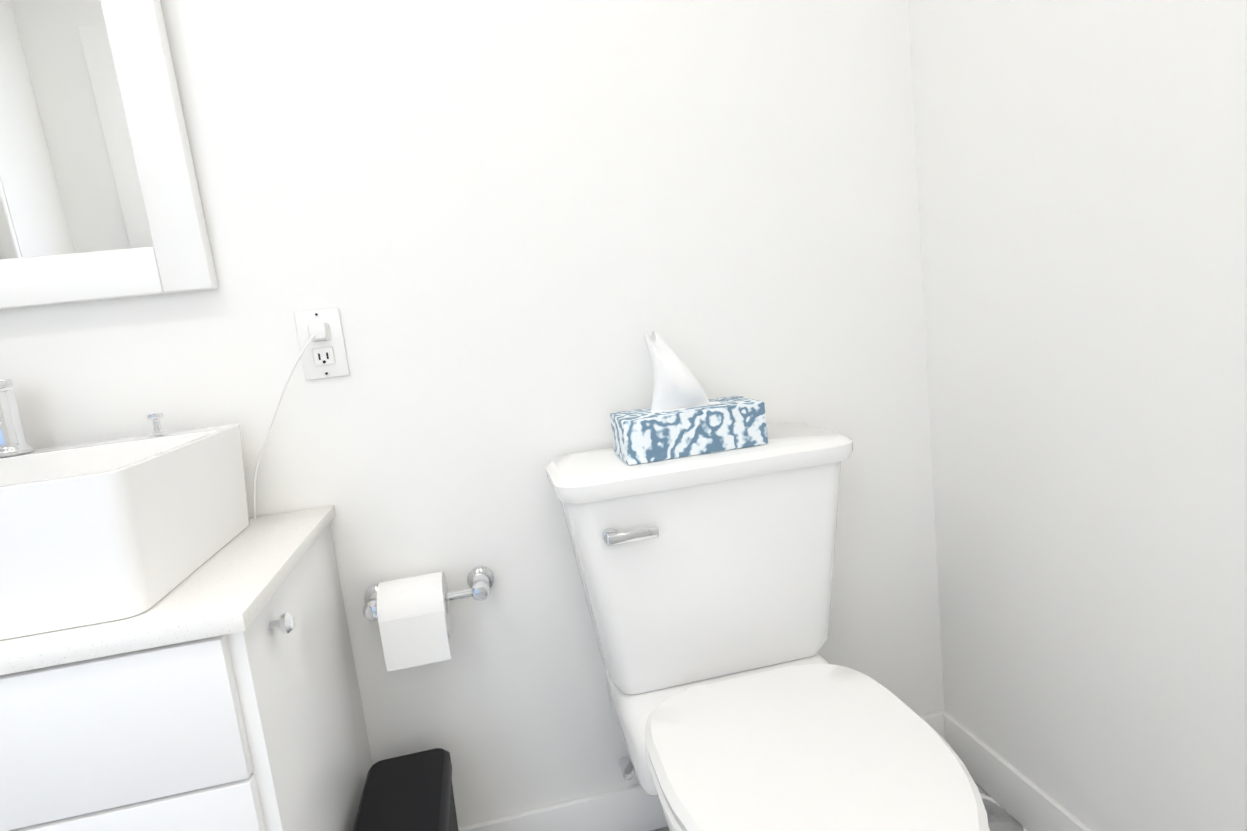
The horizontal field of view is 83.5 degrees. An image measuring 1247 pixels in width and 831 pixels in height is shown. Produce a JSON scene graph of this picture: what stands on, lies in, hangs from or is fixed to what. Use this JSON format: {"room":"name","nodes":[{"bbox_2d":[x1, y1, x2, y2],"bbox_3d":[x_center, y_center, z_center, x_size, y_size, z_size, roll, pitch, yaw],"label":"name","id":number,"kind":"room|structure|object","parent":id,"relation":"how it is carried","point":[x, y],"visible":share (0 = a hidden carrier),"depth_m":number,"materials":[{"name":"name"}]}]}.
{"room":"bathroom","nodes":[
{"label":"bathroom","id":0,"kind":"room"},
{"bbox_2d":[0,0,944,827],"bbox_3d":[-1.002,-0.222,1.125,3.430,2.400,0.100,-8,8,-11],"label":"wall","id":1,"kind":"structure","parent":0,"point":[502,236],"depth_m":1.25,"materials":[{"name":"white paint"}]},
{"bbox_2d":[0,0,217,309],"bbox_3d":[-1.043,-0.595,0.986,0.695,0.893,0.033,-8,10,-11],"label":"mirror","id":2,"kind":"object","parent":1,"relation":"attached to","point":[100,199],"visible":1,"depth_m":1.06,"materials":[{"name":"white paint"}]},
{"bbox_2d":[253,308,349,518],"bbox_3d":[-0.551,-0.003,1.168,0.188,0.335,0.047,-8,8,-11],"label":"electrical outlet","id":3,"kind":"object","parent":1,"relation":"attached to","point":[323,355],"visible":0.96,"depth_m":1.18,"materials":[{"name":"white plastic"}]},
{"bbox_2d":[363,566,493,671],"bbox_3d":[-0.337,0.341,1.215,0.229,0.131,0.124,-8,8,-11],"label":"toilet paper holder","id":4,"kind":"object","parent":1,"relation":"attached to","point":[412,615],"visible":1,"depth_m":1.16,"materials":[{"name":"white paper"}]},
{"bbox_2d":[458,711,941,830],"bbox_3d":[0.136,0.775,1.419,1.140,0.100,0.016,-8,8,-11],"label":"baseboard","id":5,"kind":"structure","parent":1,"relation":"attached to","point":[630,808],"depth_m":1.38,"materials":[{"name":"white paint"}]},
{"bbox_2d":[652,783,1027,830],"bbox_3d":[-0.664,1.104,0.326,3.430,0.060,2.100,-8,8,-11],"label":"floor","id":6,"kind":"structure","parent":0,"point":[1000,818],"depth_m":1.34,"materials":[{"name":"tile"}]},
{"bbox_2d":[0,505,371,830],"bbox_3d":[-0.814,0.614,0.960,0.851,0.760,0.484,-8,8,-11],"label":"bathroom vanity","id":7,"kind":"object","parent":6,"relation":"on","point":[218,690],"visible":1,"depth_m":0.76,"materials":[{"name":"paint"}]},
{"bbox_2d":[0,379,248,639],"bbox_3d":[-0.892,0.106,0.883,0.651,0.277,0.410,-8,8,-11],"label":"sink","id":8,"kind":"object","parent":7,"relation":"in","point":[104,531],"visible":1,"depth_m":0.78,"materials":[{"name":"white ceramic"}]},
{"bbox_2d":[353,748,457,830],"bbox_3d":[-0.325,0.757,1.100,0.136,0.328,0.282,-8,8,-11],"label":"trash bin","id":9,"kind":"object","parent":6,"relation":"on","point":[412,792],"visible":1,"depth_m":1.10,"materials":[{"name":"black plastic"}]},
{"bbox_2d":[546,423,989,830],"bbox_3d":[0.215,0.472,1.023,0.504,0.789,0.746,-8,8,-11],"label":"toilet","id":10,"kind":"object","parent":6,"relation":"on","point":[739,702],"visible":1,"depth_m":1.10,"materials":[{"name":"white ceramic"}]},
{"bbox_2d":[610,331,767,464],"bbox_3d":[0.101,-0.045,1.183,0.240,0.208,0.120,-8,8,-11],"label":"tissue box","id":11,"kind":"object","parent":10,"relation":"on","point":[683,416],"visible":1,"depth_m":1.15,"materials":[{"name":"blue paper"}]},
{"bbox_2d":[908,0,1246,830],"bbox_3d":[0.829,-0.328,0.410,0.100,2.400,2.000,-8,8,-11],"label":"wall","id":12,"kind":"structure","parent":0,"point":[1082,180],"depth_m":1.04,"materials":[{"name":"white paint"}]},
{"bbox_2d":[942,710,1091,830],"bbox_3d":[0.893,0.805,0.611,0.013,0.100,1.900,-8,8,-11],"label":"baseboard","id":13,"kind":"structure","parent":12,"relation":"attached to","point":[1028,804],"depth_m":1.34,"materials":[{"name":"white paint"}]}
]}

